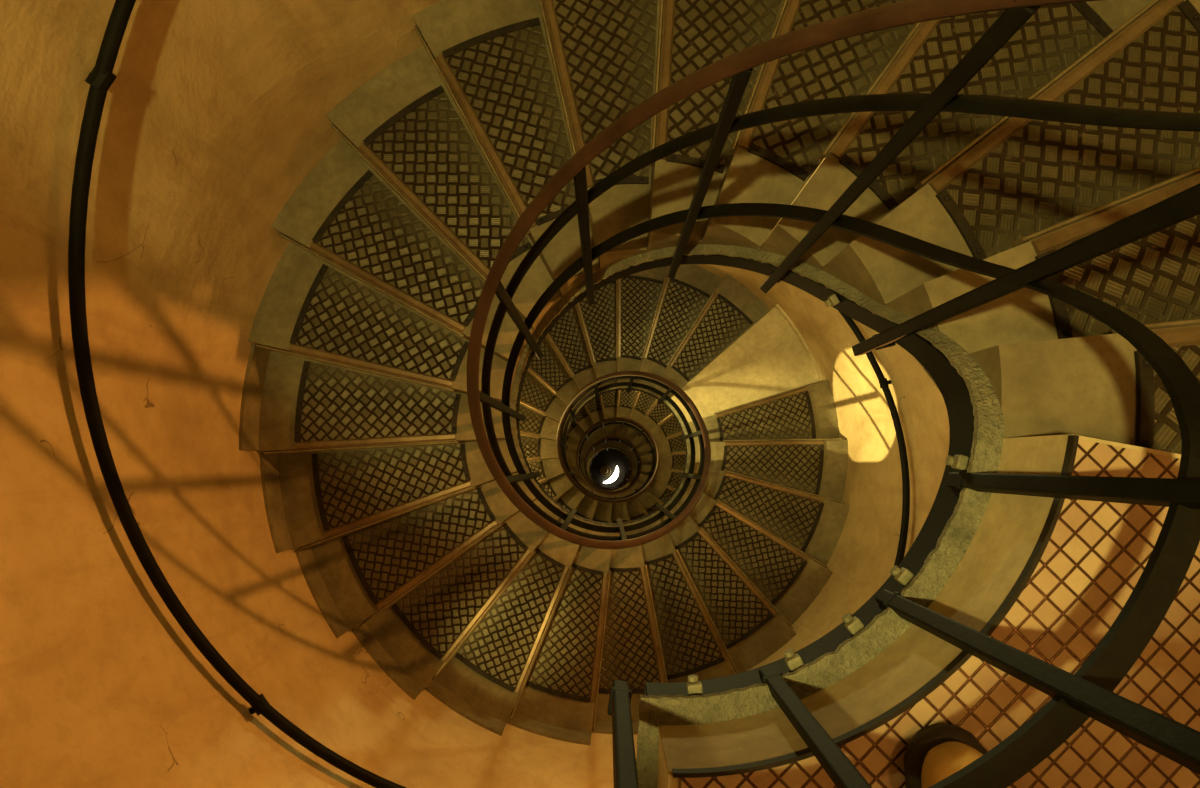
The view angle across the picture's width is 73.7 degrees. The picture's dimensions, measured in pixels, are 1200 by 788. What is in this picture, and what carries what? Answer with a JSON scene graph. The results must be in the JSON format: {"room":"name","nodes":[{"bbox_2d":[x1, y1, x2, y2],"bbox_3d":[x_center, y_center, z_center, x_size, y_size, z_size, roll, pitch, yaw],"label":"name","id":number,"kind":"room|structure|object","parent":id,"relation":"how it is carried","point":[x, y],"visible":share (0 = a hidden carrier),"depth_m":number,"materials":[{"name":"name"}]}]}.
{"room":"spiral stairwell","nodes":[
{"label":"spiral stairwell","id":0,"kind":"room"},
{"bbox_2d":[0,0,949,787],"bbox_3d":[0.145,0.849,9.359,3.444,21.690,3.776,0,85,0],"label":"wall","id":1,"kind":"structure","parent":0,"point":[214,113],"depth_m":2.16,"materials":[{"name":"paint"}]},
{"bbox_2d":[248,242,516,401],"bbox_3d":[-0.736,-0.249,2.933,0.941,0.274,0.390,13,85,1],"label":"stair step","id":2,"kind":"structure","parent":1,"relation":"attached to","point":[309,308],"depth_m":2.80,"materials":[{"name":"metal"}]},
{"bbox_2d":[271,139,533,366],"bbox_3d":[-0.598,-0.481,2.781,0.941,0.274,0.390,29,86,3],"label":"stair step","id":3,"kind":"structure","parent":1,"relation":"attached to","point":[343,213],"depth_m":2.65,"materials":[{"name":"metal"}]},
{"bbox_2d":[326,46,561,330],"bbox_3d":[-0.405,-0.665,2.625,0.390,0.274,0.941,-45,86,-3],"label":"stair step","id":4,"kind":"structure","parent":1,"relation":"attached to","point":[404,122],"depth_m":2.50,"materials":[{"name":"metal"}]},
{"bbox_2d":[68,0,909,787],"bbox_3d":[0.148,0.803,9.233,2.736,18.053,2.971,3,85,1],"label":"wall handrail","id":5,"kind":"object","parent":1,"relation":"attached to","point":[100,79],"visible":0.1,"depth_m":1.96,"materials":[{"name":"black metal"}]},
{"bbox_2d":[412,0,599,297],"bbox_3d":[-0.171,-0.789,2.463,0.390,0.274,0.941,-29,86,-2],"label":"stair step","id":6,"kind":"structure","parent":1,"relation":"attached to","point":[493,59],"depth_m":2.34,"materials":[{"name":"metal"}]},
{"bbox_2d":[520,435,557,461],"bbox_3d":[-0.790,0.403,6.802,0.941,0.274,0.390,-7,85,0],"label":"stair step","id":7,"kind":"structure","parent":1,"relation":"attached to","point":[535,449],"depth_m":6.67,"materials":[{"name":"stone"}]},
{"bbox_2d":[504,473,573,521],"bbox_3d":[-0.689,0.941,7.097,0.941,0.274,0.390,-39,86,-3],"label":"stair step","id":8,"kind":"structure","parent":1,"relation":"attached to","point":[555,487],"depth_m":6.98,"materials":[{"name":"stone"}]},
{"bbox_2d":[519,405,564,439],"bbox_3d":[-0.732,0.134,6.654,0.941,0.274,0.390,10,85,1],"label":"stair step","id":9,"kind":"structure","parent":1,"relation":"attached to","point":[536,425],"depth_m":6.52,"materials":[{"name":"stone"}]},
{"bbox_2d":[520,371,569,423],"bbox_3d":[-0.607,-0.110,6.503,0.941,0.274,0.390,26,86,2],"label":"stair step","id":10,"kind":"structure","parent":1,"relation":"attached to","point":[535,396],"depth_m":6.36,"materials":[{"name":"metal"}]},
{"bbox_2d":[528,458,563,483],"bbox_3d":[-0.775,0.679,6.949,0.941,0.274,0.390,-23,85,-2],"label":"stair step","id":11,"kind":"structure","parent":1,"relation":"attached to","point":[548,469],"depth_m":6.83,"materials":[{"name":"stone"}]},
{"bbox_2d":[527,337,583,409],"bbox_3d":[-0.423,-0.309,6.348,0.941,0.274,0.390,42,87,4],"label":"stair step","id":12,"kind":"structure","parent":1,"relation":"attached to","point":[549,370],"depth_m":6.21,"materials":[{"name":"metal"}]},
{"bbox_2d":[542,450,575,462],"bbox_3d":[-0.755,0.729,10.527,0.941,0.274,0.390,-2,85,0],"label":"stair step","id":13,"kind":"structure","parent":1,"relation":"attached to","point":[570,455],"depth_m":10.39,"materials":[{"name":"stone"}]},
{"bbox_2d":[541,463,577,482],"bbox_3d":[-0.762,1.005,10.675,0.941,0.274,0.390,-18,85,-1],"label":"stair step","id":14,"kind":"structure","parent":1,"relation":"attached to","point":[573,467],"depth_m":10.55,"materials":[{"name":"stone"}]},
{"bbox_2d":[535,486,584,548],"bbox_3d":[-0.538,1.169,7.247,0.390,0.274,0.941,35,86,3],"label":"stair step","id":15,"kind":"structure","parent":1,"relation":"attached to","point":[569,500],"depth_m":7.14,"materials":[{"name":"stone"}]},
{"bbox_2d":[542,435,578,451],"bbox_3d":[-0.676,0.465,10.379,0.941,0.274,0.390,14,85,2],"label":"stair step","id":16,"kind":"structure","parent":1,"relation":"attached to","point":[572,444],"depth_m":10.24,"materials":[{"name":"stone"}]},
{"bbox_2d":[546,416,584,440],"bbox_3d":[-0.532,0.234,10.227,0.941,0.274,0.390,30,86,3],"label":"stair step","id":17,"kind":"structure","parent":1,"relation":"attached to","point":[575,431],"depth_m":10.08,"materials":[{"name":"stone"}]},
{"bbox_2d":[556,473,582,499],"bbox_3d":[-0.697,1.273,10.822,0.941,0.274,0.390,-34,86,-2],"label":"stair step","id":18,"kind":"structure","parent":1,"relation":"attached to","point":[577,476],"depth_m":10.71,"materials":[{"name":"stone"}]},
{"bbox_2d":[546,306,598,396],"bbox_3d":[-0.197,-0.450,6.188,0.390,0.274,0.941,-32,86,-2],"label":"stair step","id":19,"kind":"structure","parent":1,"relation":"attached to","point":[566,337],"depth_m":6.05,"materials":[{"name":"metal"}]},
{"bbox_2d":[558,397,592,431],"bbox_3d":[-0.334,0.050,10.071,0.390,0.274,0.941,-43,86,-3],"label":"stair step","id":20,"kind":"structure","parent":1,"relation":"attached to","point":[584,421],"depth_m":9.92,"materials":[{"name":"stone"}]},
{"bbox_2d":[566,447,587,456],"bbox_3d":[-0.612,0.796,14.111,0.941,0.260,0.380,19,86,2],"label":"stair step","id":21,"kind":"structure","parent":1,"relation":"attached to","point":[584,451],"depth_m":13.96,"materials":[{"name":"stone"}]},
{"bbox_2d":[570,436,592,449],"bbox_3d":[-0.449,0.577,13.958,0.941,0.260,0.380,35,86,3],"label":"stair step","id":22,"kind":"structure","parent":1,"relation":"attached to","point":[587,444],"depth_m":13.80,"materials":[{"name":"stone"}]},
{"bbox_2d":[580,457,584,464],"bbox_3d":[-0.713,1.051,14.261,0.941,0.260,0.380,3,85,1],"label":"stair step","id":23,"kind":"structure","parent":1,"relation":"attached to","point":[582,459],"depth_m":14.12,"materials":[{"name":"stone"}]},
{"bbox_2d":[580,481,589,489],"bbox_3d":[-0.568,1.511,10.979,0.380,0.260,0.941,40,87,3],"label":"stair step","id":24,"kind":"structure","parent":1,"relation":"attached to","point":[583,484],"depth_m":10.87,"materials":[{"name":"stone"}]},
{"bbox_2d":[576,495,597,520],"bbox_3d":[-0.335,1.348,7.401,0.390,0.274,0.941,19,86,2],"label":"stair step","id":25,"kind":"structure","parent":1,"relation":"attached to","point":[586,508],"depth_m":7.30,"materials":[{"name":"stone"}]},
{"bbox_2d":[576,488,597,507],"bbox_3d":[-0.380,1.707,11.132,0.380,0.260,0.941,24,86,2],"label":"stair step","id":26,"kind":"structure","parent":1,"relation":"attached to","point":[590,489],"depth_m":11.03,"materials":[{"name":"stone"}]},
{"bbox_2d":[572,378,603,424],"bbox_3d":[-0.098,-0.071,9.909,0.390,0.274,0.941,-27,85,-2],"label":"stair step","id":27,"kind":"structure","parent":1,"relation":"attached to","point":[593,409],"depth_m":9.76,"materials":[{"name":"stone"}]},
{"bbox_2d":[582,416,598,443],"bbox_3d":[-0.237,0.412,13.800,0.380,0.260,0.941,-38,86,-3],"label":"stair step","id":28,"kind":"structure","parent":1,"relation":"attached to","point":[593,437],"depth_m":13.64,"materials":[{"name":"stone"}]},
{"bbox_2d":[575,281,616,387],"bbox_3d":[0.055,-0.524,6.022,0.390,0.274,0.941,-16,85,-1],"label":"stair step","id":29,"kind":"structure","parent":1,"relation":"attached to","point":[597,320],"depth_m":5.89,"materials":[{"name":"metal"}]},
{"bbox_2d":[595,432,601,450],"bbox_3d":[-0.141,0.783,17.521,0.380,0.260,0.941,-34,86,-2],"label":"stair step","id":30,"kind":"structure","parent":1,"relation":"attached to","point":[599,446],"depth_m":17.36,"materials":[{"name":"stone"}]},
{"bbox_2d":[538,0,659,270],"bbox_3d":[0.083,-0.844,2.295,0.390,0.274,0.941,-12,85,-1],"label":"stair step","id":31,"kind":"structure","parent":1,"relation":"attached to","point":[603,53],"depth_m":2.17,"materials":[{"name":"metal"}]},
{"bbox_2d":[596,410,606,438],"bbox_3d":[0.008,0.312,13.636,0.380,0.260,0.941,-22,85,-1],"label":"stair step","id":32,"kind":"structure","parent":1,"relation":"attached to","point":[602,433],"depth_m":13.48,"materials":[{"name":"stone"}]},
{"bbox_2d":[593,501,611,522],"bbox_3d":[-0.094,1.465,7.560,0.390,0.274,0.941,3,85,1],"label":"stair step","id":33,"kind":"structure","parent":1,"relation":"attached to","point":[602,513],"depth_m":7.47,"materials":[{"name":"stone"}]},
{"bbox_2d":[601,430,608,447],"bbox_3d":[0.110,0.704,17.356,0.380,0.260,0.941,-17,85,-1],"label":"stair step","id":34,"kind":"structure","parent":1,"relation":"attached to","point":[604,444],"depth_m":17.19,"materials":[{"name":"stone"}]},
{"bbox_2d":[594,370,617,422],"bbox_3d":[0.157,-0.123,9.741,0.390,0.274,0.941,-11,85,-1],"label":"stair step","id":35,"kind":"structure","parent":1,"relation":"attached to","point":[608,401],"depth_m":9.59,"materials":[{"name":"metal"}]},
{"bbox_2d":[606,425,616,436],"bbox_3d":[0.265,0.283,13.466,0.380,0.260,0.941,-6,85,0],"label":"stair step","id":36,"kind":"structure","parent":1,"relation":"attached to","point":[611,430],"depth_m":13.31,"materials":[{"name":"stone"}]},
{"bbox_2d":[609,441,615,446],"bbox_3d":[0.367,0.697,17.184,0.380,0.260,0.941,-1,85,0],"label":"stair step","id":37,"kind":"structure","parent":1,"relation":"attached to","point":[611,443],"depth_m":17.02,"materials":[{"name":"stone"}]},
{"bbox_2d":[615,441,623,448],"bbox_3d":[0.612,0.761,17.006,0.380,0.260,0.941,15,85,2],"label":"stair step","id":38,"kind":"structure","parent":1,"relation":"attached to","point":[618,445],"depth_m":16.85,"materials":[{"name":"stone"}]},
{"bbox_2d":[611,502,630,522],"bbox_3d":[0.164,1.511,7.725,0.390,0.274,0.941,-13,85,-1],"label":"stair step","id":39,"kind":"structure","parent":1,"relation":"attached to","point":[619,510],"depth_m":7.63,"materials":[{"name":"stone"}]},
{"bbox_2d":[616,493,625,497],"bbox_3d":[0.365,1.911,11.621,0.380,0.260,0.941,-25,85,-2],"label":"stair step","id":40,"kind":"structure","parent":1,"relation":"attached to","point":[621,494],"depth_m":11.53,"materials":[{"name":"stone"}]},
{"bbox_2d":[616,425,628,437],"bbox_3d":[0.516,0.327,13.290,0.380,0.260,0.941,10,85,1],"label":"stair step","id":41,"kind":"structure","parent":1,"relation":"attached to","point":[620,432],"depth_m":13.14,"materials":[{"name":"stone"}]},
{"bbox_2d":[621,444,630,452],"bbox_3d":[0.823,0.890,16.823,0.380,0.260,0.941,31,86,3],"label":"stair step","id":42,"kind":"structure","parent":1,"relation":"attached to","point":[625,448],"depth_m":16.68,"materials":[{"name":"stone"}]},
{"bbox_2d":[627,449,634,457],"bbox_3d":[0.985,1.073,16.636,0.941,0.260,0.380,-43,86,-3],"label":"stair step","id":43,"kind":"structure","parent":42,"relation":"on","point":[630,453],"depth_m":16.49,"materials":[{"name":"stone"}]},
{"bbox_2d":[630,456,636,463],"bbox_3d":[1.085,1.292,16.446,0.941,0.260,0.380,-27,85,-2],"label":"stair step","id":44,"kind":"structure","parent":43,"relation":"on","point":[633,459],"depth_m":16.31,"materials":[{"name":"stone"}]},
{"bbox_2d":[632,463,637,470],"bbox_3d":[1.114,1.530,16.255,0.941,0.260,0.380,-11,85,-1],"label":"stair step","id":45,"kind":"structure","parent":44,"relation":"on","point":[635,466],"depth_m":16.13,"materials":[{"name":"stone"}]},
{"bbox_2d":[616,362,641,422],"bbox_3d":[0.412,-0.103,9.567,0.390,0.274,0.941,5,85,1],"label":"stair step","id":46,"kind":"structure","parent":1,"relation":"attached to","point":[625,401],"depth_m":9.42,"materials":[{"name":"metal"}]},
{"bbox_2d":[624,428,638,441],"bbox_3d":[0.739,0.437,13.109,0.380,0.260,0.941,26,86,2],"label":"stair step","id":47,"kind":"structure","parent":1,"relation":"attached to","point":[630,435],"depth_m":12.96,"materials":[{"name":"stone"}]},
{"bbox_2d":[631,434,646,448],"bbox_3d":[0.917,0.605,12.923,0.380,0.260,0.941,42,87,4],"label":"stair step","id":48,"kind":"structure","parent":47,"relation":"on","point":[638,441],"depth_m":12.78,"materials":[{"name":"stone"}]},
{"bbox_2d":[637,443,649,455],"bbox_3d":[1.037,0.815,12.733,0.941,0.260,0.380,-31,86,-2],"label":"stair step","id":49,"kind":"structure","parent":48,"relation":"on","point":[643,450],"depth_m":12.60,"materials":[{"name":"stone"}]},
{"bbox_2d":[640,454,651,464],"bbox_3d":[1.088,1.050,12.543,0.941,0.260,0.380,-15,85,-1],"label":"stair step","id":50,"kind":"structure","parent":49,"relation":"on","point":[646,459],"depth_m":12.42,"materials":[{"name":"stone"}]},
{"bbox_2d":[641,465,650,475],"bbox_3d":[1.066,1.289,12.352,0.941,0.260,0.380,1,85,0],"label":"stair step","id":51,"kind":"structure","parent":50,"relation":"on","point":[645,469],"depth_m":12.24,"materials":[{"name":"stone"}]},
{"bbox_2d":[637,473,647,484],"bbox_3d":[0.973,1.512,12.163,0.941,0.260,0.380,17,85,2],"label":"stair step","id":52,"kind":"structure","parent":51,"relation":"on","point":[642,478],"depth_m":12.05,"materials":[{"name":"stone"}]},
{"bbox_2d":[632,481,642,490],"bbox_3d":[0.817,1.700,11.977,0.941,0.260,0.380,33,86,3],"label":"stair step","id":53,"kind":"structure","parent":52,"relation":"on","point":[637,485],"depth_m":11.88,"materials":[{"name":"stone"}]},
{"bbox_2d":[624,487,634,495],"bbox_3d":[0.609,1.837,11.796,0.380,0.260,0.941,-41,86,-3],"label":"stair step","id":54,"kind":"structure","parent":53,"relation":"on","point":[630,491],"depth_m":11.70,"materials":[{"name":"stone"}]},
{"bbox_2d":[625,497,647,520],"bbox_3d":[0.420,1.485,7.896,0.390,0.274,0.941,-29,86,-2],"label":"stair step","id":55,"kind":"structure","parent":1,"relation":"attached to","point":[635,510],"depth_m":7.80,"materials":[{"name":"stone"}]},
{"bbox_2d":[616,266,667,382],"bbox_3d":[0.312,-0.522,5.849,0.390,0.274,0.941,0,85,0],"label":"stair step","id":56,"kind":"structure","parent":1,"relation":"attached to","point":[637,294],"depth_m":5.73,"materials":[{"name":"metal"}]},
{"bbox_2d":[627,371,664,426],"bbox_3d":[0.646,-0.013,9.387,0.390,0.274,0.941,21,86,2],"label":"stair step","id":57,"kind":"structure","parent":1,"relation":"attached to","point":[643,402],"depth_m":9.25,"materials":[{"name":"stone"}]},
{"bbox_2d":[637,399,671,433],"bbox_3d":[0.840,0.138,9.202,0.390,0.274,0.941,37,86,3],"label":"stair step","id":58,"kind":"structure","parent":57,"relation":"on","point":[657,413],"depth_m":9.07,"materials":[{"name":"stone"}]},
{"bbox_2d":[645,414,680,443],"bbox_3d":[0.979,0.336,9.014,0.941,0.274,0.390,-36,86,-3],"label":"stair step","id":59,"kind":"structure","parent":58,"relation":"on","point":[669,426],"depth_m":8.88,"materials":[{"name":"stone"}]},
{"bbox_2d":[652,431,685,453],"bbox_3d":[1.053,0.564,8.823,0.941,0.274,0.390,-20,85,-1],"label":"stair step","id":60,"kind":"structure","parent":59,"relation":"on","point":[672,443],"depth_m":8.70,"materials":[{"name":"stone"}]},
{"bbox_2d":[659,451,685,471],"bbox_3d":[1.054,0.804,8.632,0.941,0.274,0.390,-4,85,0],"label":"stair step","id":61,"kind":"structure","parent":60,"relation":"on","point":[675,460],"depth_m":8.52,"materials":[{"name":"stone"}]},
{"bbox_2d":[655,467,682,488],"bbox_3d":[0.984,1.034,8.443,0.941,0.274,0.390,12,85,1],"label":"stair step","id":62,"kind":"structure","parent":61,"relation":"on","point":[667,476],"depth_m":8.33,"materials":[{"name":"stone"}]},
{"bbox_2d":[648,479,675,502],"bbox_3d":[0.847,1.235,8.256,0.941,0.274,0.390,28,86,3],"label":"stair step","id":63,"kind":"structure","parent":62,"relation":"on","point":[661,491],"depth_m":8.15,"materials":[{"name":"stone"}]},
{"bbox_2d":[638,489,663,513],"bbox_3d":[0.654,1.390,8.073,0.941,0.274,0.390,44,87,4],"label":"stair step","id":64,"kind":"structure","parent":63,"relation":"on","point":[647,499],"depth_m":7.98,"materials":[{"name":"stone"}]},
{"bbox_2d":[636,264,721,387],"bbox_3d":[0.554,-0.448,5.671,0.390,0.274,0.941,16,85,2],"label":"stair step","id":65,"kind":"structure","parent":1,"relation":"attached to","point":[682,298],"depth_m":5.55,"materials":[{"name":"metal"}]},
{"bbox_2d":[654,274,769,397],"bbox_3d":[0.761,-0.310,5.487,0.390,0.274,0.941,32,86,3],"label":"stair step","id":66,"kind":"structure","parent":1,"relation":"attached to","point":[733,309],"depth_m":5.37,"materials":[{"name":"metal"}]},
{"bbox_2d":[647,0,783,251],"bbox_3d":[0.339,-0.826,2.122,0.390,0.274,0.941,4,85,1],"label":"stair step","id":67,"kind":"structure","parent":1,"relation":"attached to","point":[693,35],"depth_m":1.99,"materials":[{"name":"metal"}]},
{"bbox_2d":[661,503,795,673],"bbox_3d":[0.583,1.050,4.349,0.390,0.274,0.941,-42,86,-3],"label":"stair step","id":68,"kind":"structure","parent":1,"relation":"attached to","point":[750,627],"depth_m":4.21,"materials":[{"name":"metal"}]},
{"bbox_2d":[671,307,819,421],"bbox_3d":[0.975,-0.040,5.300,0.963,0.260,0.564,-41,86,-3],"label":"landing","id":69,"kind":"object","parent":1,"relation":"attached to","point":[769,359],"visible":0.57,"depth_m":5.18,"materials":[{"name":"stone"}]},
{"bbox_2d":[678,484,832,624],"bbox_3d":[0.786,0.903,4.531,0.941,0.274,0.390,31,86,3],"label":"stair step","id":70,"kind":"structure","parent":1,"relation":"attached to","point":[787,576],"depth_m":4.40,"materials":[{"name":"metal"}]},
{"bbox_2d":[688,380,838,441],"bbox_3d":[1.034,0.233,5.098,0.941,0.274,0.390,-17,85,-1],"label":"stair step","id":71,"kind":"structure","parent":1,"relation":"attached to","point":[809,412],"depth_m":4.98,"materials":[{"name":"stone"}]},
{"bbox_2d":[690,463,849,566],"bbox_3d":[0.936,0.706,4.717,0.941,0.274,0.390,15,85,2],"label":"stair step","id":72,"kind":"structure","parent":1,"relation":"attached to","point":[814,524],"depth_m":4.59,"materials":[{"name":"metal"}]},
{"bbox_2d":[694,438,847,502],"bbox_3d":[1.021,0.477,4.907,0.941,0.274,0.390,-1,85,0],"label":"stair step","id":73,"kind":"structure","parent":1,"relation":"attached to","point":[814,466],"depth_m":4.79,"materials":[{"name":"metal"}]},
{"bbox_2d":[775,304,821,378],"bbox_3d":[1.291,-0.345,5.170,0.046,0.044,0.552,-30,86,-2],"label":"trim","id":74,"kind":"structure","parent":1,"relation":"attached to","point":[781,311],"depth_m":5.16,"materials":[{"name":"brown wood"}]},
{"bbox_2d":[700,0,918,248],"bbox_3d":[0.575,-0.739,1.942,0.390,0.274,0.941,20,86,2],"label":"stair step","id":75,"kind":"structure","parent":1,"relation":"attached to","point":[771,162],"depth_m":1.81,"materials":[{"name":"metal"}]},
{"bbox_2d":[467,0,1199,787],"bbox_3d":[0.159,1.184,9.852,0.934,19.868,1.815,0,85,0],"label":"balustrade","id":76,"kind":"object","parent":1,"relation":"attached to","point":[1082,695],"visible":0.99,"depth_m":0.91,"materials":[{"name":"black metal"}]},
{"bbox_2d":[657,434,1199,787],"bbox_3d":[0.743,0.699,0.969,1.392,0.267,1.290,0,85,0],"label":"landing","id":77,"kind":"object","parent":1,"relation":"attached to","point":[1045,578],"visible":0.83,"depth_m":0.88,"materials":[{"name":"stone"}]},
{"bbox_2d":[904,723,1010,787],"bbox_3d":[0.408,0.492,0.793,0.104,0.126,0.296,-21,85,-1],"label":"shoe","id":78,"kind":"object","parent":77,"relation":"on","point":[937,751],"visible":0.84,"depth_m":0.84,"materials":[{"name":"beige leather"}]},
{"bbox_2d":[759,0,1152,268],"bbox_3d":[0.774,-0.589,1.757,0.390,0.274,0.941,36,86,3],"label":"stair step","id":79,"kind":"structure","parent":1,"relation":"attached to","point":[1055,36],"depth_m":1.63,"materials":[{"name":"metal"}]},
{"bbox_2d":[821,0,1199,304],"bbox_3d":[0.919,-0.391,1.569,0.941,0.274,0.390,-38,86,-3],"label":"stair step","id":80,"kind":"structure","parent":1,"relation":"attached to","point":[1020,177],"depth_m":1.44,"materials":[{"name":"metal"}]},
{"bbox_2d":[884,167,1199,366],"bbox_3d":[0.999,-0.160,1.378,0.941,0.274,0.390,-22,85,-1],"label":"stair step","id":81,"kind":"structure","parent":1,"relation":"attached to","point":[1155,277],"depth_m":1.25,"materials":[{"name":"stone"}]},
{"bbox_2d":[923,318,1199,453],"bbox_3d":[1.007,0.083,1.187,0.941,0.274,0.390,-6,85,0],"label":"stair step","id":82,"kind":"structure","parent":1,"relation":"attached to","point":[1102,387],"depth_m":1.07,"materials":[{"name":"stone"}]},
{"bbox_2d":[587,442,629,487],"bbox_3d":[0.216,1.906,19.902,2.944,0.100,2.946,0,85,0],"label":"floor","id":83,"kind":"structure","parent":0,"point":[611,458],"depth_m":19.86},
{"bbox_2d":[600,465,610,475],"bbox_3d":[0.135,1.887,19.694,0.270,0.320,0.270,0,85,0],"label":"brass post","id":84,"kind":"object","parent":83,"relation":"on","point":[605,470],"visible":1,"depth_m":19.73,"materials":[{"name":"gold metal"}]},
{"bbox_2d":[603,465,618,483],"bbox_3d":[0.327,2.049,19.809,0.204,0.060,0.579,39,86,3],"label":"floor lamp","id":85,"kind":"object","parent":83,"relation":"on","point":[614,476],"visible":1,"depth_m":19.78,"materials":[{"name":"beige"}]},
{"bbox_2d":[510,244,1003,787],"bbox_3d":[0.153,1.240,10.493,0.902,19.008,1.823,0,85,0],"label":"stringer","id":86,"kind":"object","parent":83,"relation":"on","point":[975,414],"visible":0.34,"depth_m":1.09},
{"bbox_2d":[239,344,504,453],"bbox_3d":[-0.809,0.008,3.022,0.941,0.395,0.390,-3,85,0],"label":"stair step","id":87,"kind":"structure","parent":86,"relation":"attached to","point":[290,403],"depth_m":2.95,"materials":[{"name":"stone"}]},
{"bbox_2d":[260,440,516,553],"bbox_3d":[-0.809,0.280,3.169,0.941,0.395,0.390,-19,85,-1],"label":"stair step","id":88,"kind":"structure","parent":86,"relation":"attached to","point":[317,497],"depth_m":3.10,"materials":[{"name":"metal"}]},
{"bbox_2d":[295,472,535,637],"bbox_3d":[-0.738,0.542,3.317,0.941,0.395,0.390,-35,86,-3],"label":"stair step","id":89,"kind":"structure","parent":86,"relation":"attached to","point":[351,578],"depth_m":3.24,"materials":[{"name":"metal"}]},
{"bbox_2d":[352,499,559,699],"bbox_3d":[-0.599,0.775,3.467,0.390,0.395,0.941,38,86,3],"label":"stair step","id":90,"kind":"structure","parent":86,"relation":"attached to","point":[410,640],"depth_m":3.39,"materials":[{"name":"metal"}]},
{"bbox_2d":[425,518,585,735],"bbox_3d":[-0.406,0.962,3.620,0.390,0.395,0.941,22,86,2],"label":"stair step","id":91,"kind":"structure","parent":86,"relation":"attached to","point":[483,681],"depth_m":3.54,"materials":[{"name":"stone"}]},
{"bbox_2d":[508,529,612,744],"bbox_3d":[-0.171,1.088,3.779,0.390,0.395,0.941,6,85,1],"label":"stair step","id":92,"kind":"structure","parent":86,"relation":"attached to","point":[559,695],"depth_m":3.70,"materials":[{"name":"stone"}]},
{"bbox_2d":[593,529,667,733],"bbox_3d":[0.085,1.145,3.942,0.390,0.395,0.941,-10,85,0],"label":"stair step","id":93,"kind":"structure","parent":86,"relation":"attached to","point":[632,653],"depth_m":3.87,"materials":[{"name":"stone"}]},
{"bbox_2d":[638,519,737,682],"bbox_3d":[0.343,1.130,4.113,0.390,0.395,0.941,-26,85,-2],"label":"stair step","id":94,"kind":"structure","parent":86,"relation":"attached to","point":[691,642],"depth_m":4.04,"materials":[{"name":"metal"}]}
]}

